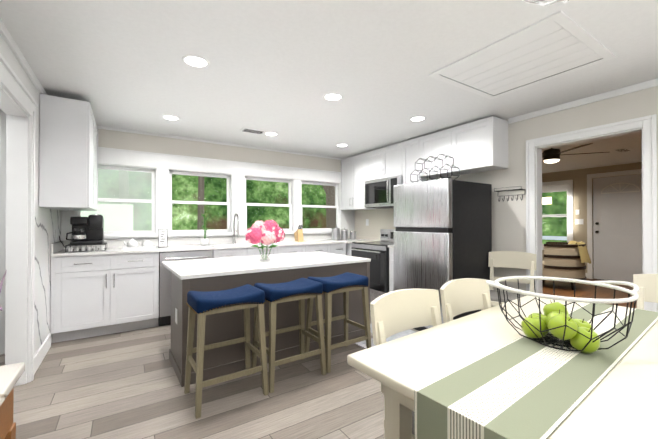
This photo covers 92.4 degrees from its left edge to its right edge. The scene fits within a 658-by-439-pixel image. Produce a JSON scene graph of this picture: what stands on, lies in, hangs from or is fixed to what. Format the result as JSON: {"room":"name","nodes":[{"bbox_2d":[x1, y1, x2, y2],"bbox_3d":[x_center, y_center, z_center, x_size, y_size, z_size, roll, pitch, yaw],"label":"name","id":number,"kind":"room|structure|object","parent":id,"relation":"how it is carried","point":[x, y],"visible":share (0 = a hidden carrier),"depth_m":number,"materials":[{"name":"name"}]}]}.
{"room":"dining room and kitchen","nodes":[
{"label":"dining room and kitchen","id":0,"kind":"room"},
{"bbox_2d":[0,109,6,354],"bbox_3d":[-3.763,0.047,2.560,2.050,2.407,0.120,0,0,-33],"label":"wall","id":1,"kind":"structure","parent":0,"point":[3,115],"depth_m":2.94,"materials":[{"name":"white paint"}]},
{"bbox_2d":[0,34,60,355],"bbox_3d":[-1.168,0.034,0.546,0.120,2.407,7.360,0,0,-33],"label":"wall","id":2,"kind":"structure","parent":0,"point":[47,222],"depth_m":2.75,"materials":[{"name":"paint"}]},
{"bbox_2d":[0,18,46,94],"bbox_3d":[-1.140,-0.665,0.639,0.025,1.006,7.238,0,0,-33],"label":"crown molding","id":3,"kind":"structure","parent":2,"relation":"attached to","point":[11,43],"depth_m":2.16,"materials":[{"name":"white wood"}]},
{"bbox_2d":[34,333,50,373],"bbox_3d":[-2.564,1.188,2.821,0.015,0.130,0.730,0,0,-33],"label":"baseboard","id":4,"kind":"structure","parent":2,"relation":"attached to","point":[41,353],"depth_m":2.80,"materials":[{"name":"white wood"}]},
{"bbox_2d":[39,94,97,210],"bbox_3d":[-2.650,-0.597,3.278,0.346,0.975,1.110,0,0,-33],"label":"upper cabinet","id":5,"kind":"object","parent":2,"relation":"attached to","point":[68,155],"visible":1,"depth_m":2.82,"materials":[{"name":"white wood"}]},
{"bbox_2d":[61,129,353,240],"bbox_3d":[-1.350,0.062,4.883,4.526,2.407,0.120,0,0,-33],"label":"wall","id":6,"kind":"structure","parent":0,"point":[132,141],"depth_m":4.62,"materials":[{"name":"paint"}]},
{"bbox_2d":[76,165,154,233],"bbox_3d":[-2.688,-0.250,4.022,0.826,0.856,0.065,0,0,-33],"label":"window","id":7,"kind":"structure","parent":6,"relation":"in","point":[152,201],"depth_m":4.11,"materials":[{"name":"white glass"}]},
{"bbox_2d":[81,169,151,230],"bbox_3d":[-2.709,-0.249,4.054,0.770,0.820,0.002,0,0,-33],"label":"screen","id":8,"kind":"object","parent":7,"relation":"attached to","point":[129,188],"depth_m":4.10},
{"bbox_2d":[60,147,340,239],"bbox_3d":[-1.469,-0.320,4.773,3.958,1.130,0.180,0,0,-33],"label":"window","id":9,"kind":"structure","parent":6,"relation":"in","point":[171,202],"depth_m":4.53,"materials":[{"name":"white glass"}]},
{"bbox_2d":[97,126,342,159],"bbox_3d":[-1.297,-1.110,4.837,4.256,0.059,0.023,0,0,-33],"label":"crown molding","id":10,"kind":"structure","parent":6,"relation":"attached to","point":[99,127],"depth_m":4.53,"materials":[{"name":"white wood"}]},
{"bbox_2d":[245,177,291,231],"bbox_3d":[-0.983,-0.242,5.125,0.816,0.856,0.065,0,0,-33],"label":"window","id":11,"kind":"structure","parent":6,"relation":"in","point":[289,204],"depth_m":5.18,"materials":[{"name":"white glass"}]},
{"bbox_2d":[301,181,338,230],"bbox_3d":[-0.173,-0.239,5.649,0.796,0.856,0.065,0,0,-33],"label":"window","id":12,"kind":"structure","parent":6,"relation":"in","point":[336,206],"depth_m":5.66,"materials":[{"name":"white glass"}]},
{"bbox_2d":[0,278,636,438],"bbox_3d":[1.799,1.276,2.529,11.426,0.050,7.480,0,0,-33],"label":"floor","id":13,"kind":"structure","parent":0,"point":[123,385],"depth_m":2.22,"materials":[{"name":"grey wood"}]},
{"bbox_2d":[0,362,24,438],"bbox_3d":[-0.770,0.837,0.388,0.359,0.800,1.190,0,0,-33],"label":"console table","id":14,"kind":"object","parent":13,"relation":"on","point":[10,375],"visible":1,"depth_m":0.90,"materials":[{"name":"beige stone"}]},
{"bbox_2d":[0,270,6,310],"bbox_3d":[-0.797,0.246,0.593,0.254,0.382,0.273,0,0,-33],"label":"flowers","id":15,"kind":"object","parent":14,"relation":"on","point":[1,285],"visible":1,"depth_m":0.69,"materials":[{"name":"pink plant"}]},
{"bbox_2d":[158,250,212,325],"bbox_3d":[-1.869,0.819,4.063,0.599,0.881,0.664,0,0,-33],"label":"dishwasher","id":16,"kind":"object","parent":13,"relation":"on","point":[164,318],"visible":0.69,"depth_m":3.73,"materials":[{"name":"silver metal"}]},
{"bbox_2d":[50,234,365,342],"bbox_3d":[-1.137,0.756,4.549,4.276,1.013,0.654,0,0,-33],"label":"base cabinet","id":17,"kind":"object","parent":13,"relation":"on","point":[113,288],"depth_m":3.48,"materials":[{"name":"white wood"}]},
{"bbox_2d":[59,214,106,251],"bbox_3d":[-2.730,0.139,3.507,0.423,0.402,0.335,0,0,-33],"label":"coffee station","id":18,"kind":"object","parent":17,"relation":"on","point":[89,230],"visible":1,"depth_m":3.45,"materials":[{"name":"black plastic"}]},
{"bbox_2d":[122,238,154,249],"bbox_3d":[-2.289,0.281,3.797,0.340,0.123,0.170,0,0,-33],"label":"tray","id":19,"kind":"object","parent":17,"relation":"on","point":[132,243],"visible":1,"depth_m":3.76,"materials":[{"name":"white ceramic"}]},
{"bbox_2d":[158,229,167,247],"bbox_3d":[-2.079,0.230,3.952,0.106,0.227,0.074,0,0,-33],"label":"sign holder","id":20,"kind":"object","parent":17,"relation":"on","point":[162,237],"visible":0.98,"depth_m":3.95,"materials":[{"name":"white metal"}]},
{"bbox_2d":[196,210,210,245],"bbox_3d":[-1.696,0.108,4.304,0.265,0.476,0.288,0,0,-33],"label":"bamboo plant","id":21,"kind":"object","parent":17,"relation":"on","point":[204,241],"visible":1,"depth_m":4.29,"materials":[{"name":"green plant"}]},
{"bbox_2d":[232,213,239,243],"bbox_3d":[-1.324,0.123,4.601,0.114,0.450,0.242,0,0,-33],"label":"faucet","id":22,"kind":"object","parent":17,"relation":"on","point":[234,230],"visible":1,"depth_m":4.64,"materials":[{"name":"silver metal"}]},
{"bbox_2d":[294,225,303,241],"bbox_3d":[-0.491,0.214,5.143,0.090,0.275,0.175,0,0,-33],"label":"knife block","id":23,"kind":"object","parent":17,"relation":"on","point":[298,234],"visible":0.98,"depth_m":5.09,"materials":[{"name":"brown wood"}]},
{"bbox_2d":[332,226,341,240],"bbox_3d":[0.117,0.231,5.474,0.144,0.245,0.144,0,-1,-42],"label":"canister","id":24,"kind":"object","parent":17,"relation":"on","point":[336,234],"depth_m":5.42,"materials":[{"name":"silver metal"}]},
{"bbox_2d":[342,228,350,239],"bbox_3d":[0.273,0.247,5.574,0.132,0.215,0.132,0,-1,-42],"label":"canister","id":25,"kind":"object","parent":17,"relation":"on","point":[344,231],"depth_m":5.52,"materials":[{"name":"silver metal"}]},
{"bbox_2d":[351,230,355,239],"bbox_3d":[0.431,0.263,5.652,0.119,0.185,0.119,0,-1,-42],"label":"canister","id":26,"kind":"object","parent":17,"relation":"on","point":[353,233],"depth_m":5.60,"materials":[{"name":"silver metal"}]},
{"bbox_2d":[184,284,268,418],"bbox_3d":[-0.741,0.880,2.276,0.490,0.738,0.380,0,0,-35],"label":"bar stool","id":27,"kind":"object","parent":13,"relation":"on","point":[245,298],"visible":1,"depth_m":2.23,"materials":[{"name":"blue fabric"}]},
{"bbox_2d":[169,259,370,386],"bbox_3d":[-0.497,0.854,3.149,1.894,0.802,0.604,0,0,-35],"label":"kitchen island","id":28,"kind":"object","parent":13,"relation":"on","point":[224,326],"depth_m":2.69,"materials":[{"name":"grey wood"}]},
{"bbox_2d":[161,251,360,278],"bbox_3d":[-0.627,0.439,3.338,1.910,0.030,1.060,0,0,-35],"label":"island countertop","id":29,"kind":"structure","parent":28,"relation":"on","point":[226,266],"depth_m":3.08,"materials":[{"name":"white stone"}]},
{"bbox_2d":[245,219,284,260],"bbox_3d":[-0.665,0.208,3.266,0.432,0.429,0.327,0,0,-33],"label":"hydrangea vase","id":30,"kind":"object","parent":29,"relation":"on","point":[267,232],"visible":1,"depth_m":3.18,"materials":[{"name":"clear glass"}]},
{"bbox_2d":[251,278,325,392],"bbox_3d":[-0.331,0.882,2.571,0.490,0.738,0.380,0,0,-35],"label":"bar stool","id":31,"kind":"object","parent":13,"relation":"on","point":[301,290],"visible":0.85,"depth_m":2.53,"materials":[{"name":"blue fabric"}]},
{"bbox_2d":[304,272,370,372],"bbox_3d":[0.081,0.884,2.873,0.490,0.738,0.380,0,0,-35],"label":"bar stool","id":32,"kind":"object","parent":13,"relation":"on","point":[345,283],"visible":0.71,"depth_m":2.84,"materials":[{"name":"blue fabric"}]},
{"bbox_2d":[346,240,377,255],"bbox_3d":[0.603,0.811,5.201,0.646,0.913,0.140,0,0,-33],"label":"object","id":33,"kind":"structure","parent":13,"relation":"on","point":[348,244],"depth_m":5.16,"materials":[{"name":"white stone"}]},
{"bbox_2d":[350,229,395,302],"bbox_3d":[0.812,0.693,4.794,0.724,1.085,0.762,0,0,-33],"label":"range","id":34,"kind":"object","parent":13,"relation":"on","point":[376,253],"visible":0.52,"depth_m":4.49,"materials":[{"name":"silver metal"}]},
{"bbox_2d":[355,323,415,348],"bbox_3d":[0.771,1.250,3.120,0.770,0.007,1.450,0,0,-33],"label":"kitchen rug","id":35,"kind":"object","parent":13,"relation":"on","point":[362,344],"visible":0.04,"depth_m":3.35,"materials":[{"name":"white fabric"}]},
{"bbox_2d":[388,245,393,291],"bbox_3d":[1.167,0.805,4.337,0.638,0.913,0.376,0,0,-33],"label":"base cabinet","id":36,"kind":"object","parent":13,"relation":"on","point":[391,247],"depth_m":4.30,"materials":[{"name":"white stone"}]},
{"bbox_2d":[370,288,441,438],"bbox_3d":[0.483,0.786,1.269,0.450,0.913,0.540,0,0,-37],"label":"dining chair","id":37,"kind":"object","parent":13,"relation":"on","point":[395,312],"visible":0.29,"depth_m":1.46,"materials":[{"name":"beige paint"}]},
{"bbox_2d":[393,177,491,330],"bbox_3d":[1.327,0.404,3.736,0.795,1.686,0.780,0,0,-33],"label":"refrigerator","id":38,"kind":"object","parent":13,"relation":"on","point":[443,232],"visible":0.81,"depth_m":3.44,"materials":[{"name":"silver metal"}]},
{"bbox_2d":[410,154,459,182],"bbox_3d":[1.229,-0.592,3.714,0.138,0.306,0.596,0,0,-33],"label":"wine rack","id":39,"kind":"object","parent":38,"relation":"on","point":[424,160],"visible":0.85,"depth_m":3.68,"materials":[{"name":"black metal"}]},
{"bbox_2d":[440,278,490,322],"bbox_3d":[0.872,0.788,1.551,0.450,0.913,0.540,0,0,-37],"label":"dining chair","id":40,"kind":"object","parent":13,"relation":"on","point":[461,296],"visible":0.21,"depth_m":1.76,"materials":[{"name":"beige paint"}]},
{"bbox_2d":[347,296,657,438],"bbox_3d":[0.985,0.861,1.255,1.642,0.764,0.900,0,0,-37],"label":"dining table","id":41,"kind":"object","parent":13,"relation":"on","point":[490,373],"visible":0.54,"depth_m":0.97,"materials":[{"name":"beige paint"}]},
{"bbox_2d":[486,276,639,353],"bbox_3d":[0.895,0.359,1.228,0.545,0.235,0.445,0,0,1],"label":"fruit basket","id":42,"kind":"object","parent":41,"relation":"on","point":[557,321],"visible":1,"depth_m":1.16,"materials":[{"name":"black metal"}]},
{"bbox_2d":[481,251,536,310],"bbox_3d":[1.861,0.799,3.263,0.450,0.913,0.540,0,0,37],"label":"dining chair","id":43,"kind":"object","parent":13,"relation":"on","point":[516,259],"visible":0.42,"depth_m":3.40,"materials":[{"name":"beige paint"}]},
{"bbox_2d":[542,241,590,289],"bbox_3d":[4.445,0.841,6.041,0.924,0.873,0.898,0,0,-33],"label":"armchair","id":44,"kind":"object","parent":13,"relation":"on","point":[569,259],"visible":0.94,"depth_m":5.69,"materials":[{"name":"brown fabric"}]},
{"bbox_2d":[633,274,657,309],"bbox_3d":[1.938,0.789,1.733,0.540,0.913,0.450,0,0,-37],"label":"dining chair","id":45,"kind":"object","parent":13,"relation":"on","point":[647,284],"visible":0.25,"depth_m":1.99,"materials":[{"name":"beige paint"}]},
{"bbox_2d":[0,0,657,172],"bbox_3d":[2.673,-1.203,3.110,9.346,0.100,7.480,0,0,-33],"label":"ceiling","id":46,"kind":"structure","parent":0,"point":[281,68],"depth_m":2.35,"materials":[{"name":"white paint"}]},
{"bbox_2d":[162,115,179,120],"bbox_3d":[-1.774,-1.145,3.545,0.190,0.010,0.190,0,0,-33],"label":"recessed light","id":47,"kind":"object","parent":46,"relation":"in","point":[171,117],"visible":0.98,"depth_m":3.53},
{"bbox_2d":[182,54,209,67],"bbox_3d":[-0.970,-1.153,2.302,0.190,0.010,0.190,0,0,-33],"label":"recessed light","id":48,"kind":"object","parent":46,"relation":"in","point":[195,61],"visible":1,"depth_m":2.30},
{"bbox_2d":[240,127,266,134],"bbox_3d":[-0.976,-1.141,4.061,0.300,0.009,0.170,0,0,-33],"label":"ceiling vent","id":49,"kind":"object","parent":46,"relation":"in","point":[250,130],"visible":1,"depth_m":4.06,"materials":[{"name":"white metal"}]},
{"bbox_2d":[264,132,278,135],"bbox_3d":[-0.766,-1.140,4.196,0.190,0.010,0.190,0,0,-33],"label":"recessed light","id":50,"kind":"object","parent":46,"relation":"in","point":[271,133],"visible":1,"depth_m":4.17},
{"bbox_2d":[323,93,342,100],"bbox_3d":[0.038,-1.148,2.954,0.190,0.010,0.190,0,0,-33],"label":"recessed light","id":51,"kind":"object","parent":46,"relation":"in","point":[333,96],"visible":1,"depth_m":2.94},
{"bbox_2d":[336,144,347,146],"bbox_3d":[0.200,-1.136,4.821,0.190,0.010,0.190,0,0,-33],"label":"recessed light","id":52,"kind":"object","parent":46,"relation":"in","point":[341,145],"visible":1,"depth_m":4.82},
{"bbox_2d":[409,116,425,121],"bbox_3d":[1.003,-1.144,3.578,0.190,0.010,0.190,0,0,-33],"label":"recessed light","id":53,"kind":"object","parent":46,"relation":"in","point":[416,118],"visible":1,"depth_m":3.56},
{"bbox_2d":[428,10,615,98],"bbox_3d":[1.410,-1.151,2.370,0.890,0.012,0.910,0,0,-33],"label":"attic hatch","id":54,"kind":"object","parent":46,"relation":"attached to","point":[557,44],"visible":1,"depth_m":2.26,"materials":[{"name":"white wood"}]},
{"bbox_2d":[523,0,568,5],"bbox_3d":[0.886,-1.000,1.143,0.410,0.330,0.410,0,0,-33],"label":"cage pendant light","id":55,"kind":"object","parent":46,"relation":"hanging from","point":[542,2],"visible":1,"depth_m":1.28,"materials":[{"name":"silver metal"}]},
{"bbox_2d":[542,143,607,163],"bbox_3d":[3.214,-0.983,4.625,1.294,0.318,1.246,0,0,-33],"label":"ceiling fan","id":56,"kind":"object","parent":46,"relation":"hanging from","point":[551,155],"visible":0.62,"depth_m":4.51,"materials":[{"name":"brown metal"}]},
{"bbox_2d":[613,148,632,152],"bbox_3d":[4.785,-1.134,5.143,0.350,0.009,0.160,0,0,-33],"label":"ceiling vent","id":57,"kind":"object","parent":46,"relation":"in","point":[620,150],"visible":1,"depth_m":5.14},
{"bbox_2d":[354,86,657,291],"bbox_3d":[2.531,0.050,2.939,0.120,2.407,7.360,0,0,-33],"label":"wall","id":58,"kind":"structure","parent":0,"point":[509,225],"depth_m":3.46,"materials":[{"name":"paint"}]},
{"bbox_2d":[341,153,376,209],"bbox_3d":[0.544,-0.648,5.606,0.316,0.928,0.721,0,0,-33],"label":"upper cabinet","id":59,"kind":"object","parent":58,"relation":"attached to","point":[352,168],"depth_m":5.50,"materials":[{"name":"white wood"}]},
{"bbox_2d":[355,208,395,240],"bbox_3d":[1.014,0.082,5.161,0.009,0.539,1.920,0,0,-33],"label":"backsplash","id":60,"kind":"structure","parent":58,"relation":"attached to","point":[379,219],"depth_m":5.54,"materials":[{"name":"tile"}]},
{"bbox_2d":[365,143,400,180],"bbox_3d":[0.963,-0.877,4.961,0.316,0.478,0.820,0,0,-33],"label":"upper cabinet","id":61,"kind":"object","parent":58,"relation":"attached to","point":[385,162],"depth_m":4.86,"materials":[{"name":"white wood"}]},
{"bbox_2d":[364,176,402,208],"bbox_3d":[0.918,-0.411,4.900,0.450,0.439,0.760,0,0,-33],"label":"microwave","id":62,"kind":"object","parent":61,"relation":"attached to","point":[378,193],"visible":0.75,"depth_m":4.81,"materials":[{"name":"silver metal"}]},
{"bbox_2d":[401,136,432,183],"bbox_3d":[1.288,-0.655,4.457,0.316,0.928,0.377,0,0,-33],"label":"upper cabinet","id":63,"kind":"object","parent":58,"relation":"attached to","point":[411,150],"depth_m":4.37,"materials":[{"name":"white wood"}]},
{"bbox_2d":[425,116,507,179],"bbox_3d":[1.633,-0.854,3.924,0.316,0.538,1.008,0,0,-33],"label":"upper cabinet","id":64,"kind":"object","parent":58,"relation":"attached to","point":[481,145],"depth_m":3.66,"materials":[{"name":"white wood"}]},
{"bbox_2d":[494,186,524,200],"bbox_3d":[2.017,-0.286,3.535,0.084,0.152,0.300,0,0,-33],"label":"hook rail","id":65,"kind":"object","parent":58,"relation":"attached to","point":[510,195],"visible":1,"depth_m":3.53,"materials":[{"name":"black metal"}]},
{"bbox_2d":[508,78,657,123],"bbox_3d":[3.221,-1.131,1.749,0.022,0.059,4.360,0,0,-33],"label":"crown molding","id":66,"kind":"structure","parent":58,"relation":"attached to","point":[651,83],"depth_m":2.95,"materials":[{"name":"white wood"}]},
{"bbox_2d":[542,162,641,272],"bbox_3d":[6.204,0.071,6.136,0.120,2.407,6.340,0,0,-33],"label":"wall","id":67,"kind":"structure","parent":0,"point":[578,177],"depth_m":6.98,"materials":[{"name":"beige paint"}]},
{"bbox_2d":[0,53,657,385],"bbox_3d":[1.951,0.126,4.107,9.226,2.270,3.367,0,0,-33],"label":"door frame","id":68,"kind":"structure","parent":67,"relation":"attached to","point":[20,237],"depth_m":2.45,"materials":[{"name":"white wood"}]},
{"bbox_2d":[542,184,567,245],"bbox_3d":[5.239,-0.091,7.591,0.060,1.450,0.910,0,0,-33],"label":"living room window","id":69,"kind":"structure","parent":67,"relation":"in","point":[555,188],"depth_m":7.38,"materials":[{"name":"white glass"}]},
{"bbox_2d":[575,219,582,223],"bbox_3d":[5.561,0.040,7.012,0.007,0.120,0.150,0,0,-33],"label":"switch plate","id":70,"kind":"object","parent":67,"relation":"attached to","point":[578,221],"depth_m":7.01,"materials":[{"name":"beige paint"}]},
{"bbox_2d":[593,174,642,282],"bbox_3d":[5.961,0.188,6.455,0.080,2.175,0.892,0,0,-33],"label":"front door","id":71,"kind":"structure","parent":67,"relation":"in","point":[617,228],"depth_m":6.48,"materials":[{"name":"paint"}]},
{"label":"outside","id":72,"kind":"structure","parent":0,"visible":0},
{"bbox_2d":[81,204,132,230],"bbox_3d":[-5.278,0.986,4.944,3.750,2.560,0.100,0,0,-33],"label":"fence","id":73,"kind":"object","parent":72,"point":[128,217],"depth_m":5.78,"materials":[{"name":"white"}]},
{"bbox_2d":[119,170,128,203],"bbox_3d":[-5.296,-0.712,8.201,0.411,8.005,0.257,0,-1,-45],"label":"trunk","id":74,"kind":"object","parent":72,"point":[123,178],"depth_m":8.12,"materials":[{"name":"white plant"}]},
{"bbox_2d":[197,176,203,229],"bbox_3d":[-3.681,-0.707,9.035,0.195,8.002,0.252,0,0,36],"label":"trunk","id":75,"kind":"object","parent":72,"point":[200,178],"depth_m":8.97,"materials":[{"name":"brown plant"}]},
{"bbox_2d":[98,169,325,230],"bbox_3d":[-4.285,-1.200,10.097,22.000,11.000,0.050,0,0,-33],"label":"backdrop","id":76,"kind":"structure","parent":72,"point":[184,188],"depth_m":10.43,"materials":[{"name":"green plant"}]},
{"bbox_2d":[322,185,335,227],"bbox_3d":[-0.312,-0.699,9.962,1.794,8.016,0.580,0,0,-18],"label":"trunk","id":77,"kind":"object","parent":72,"point":[330,217],"depth_m":9.85,"materials":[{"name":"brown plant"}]},
{"bbox_2d":[542,197,551,203],"bbox_3d":[5.716,-0.502,8.302,0.050,0.180,0.220,0,0,-33],"label":"sconce","id":78,"kind":"object","parent":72,"point":[545,200],"depth_m":8.26,"materials":[{"name":"white"}]},
{"bbox_2d":[542,191,566,243],"bbox_3d":[6.727,-0.061,8.440,1.100,3.300,6.000,0,0,-33],"label":"trees","id":79,"kind":"object","parent":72,"point":[554,229],"depth_m":9.30,"materials":[{"name":"green plant"}]}
]}

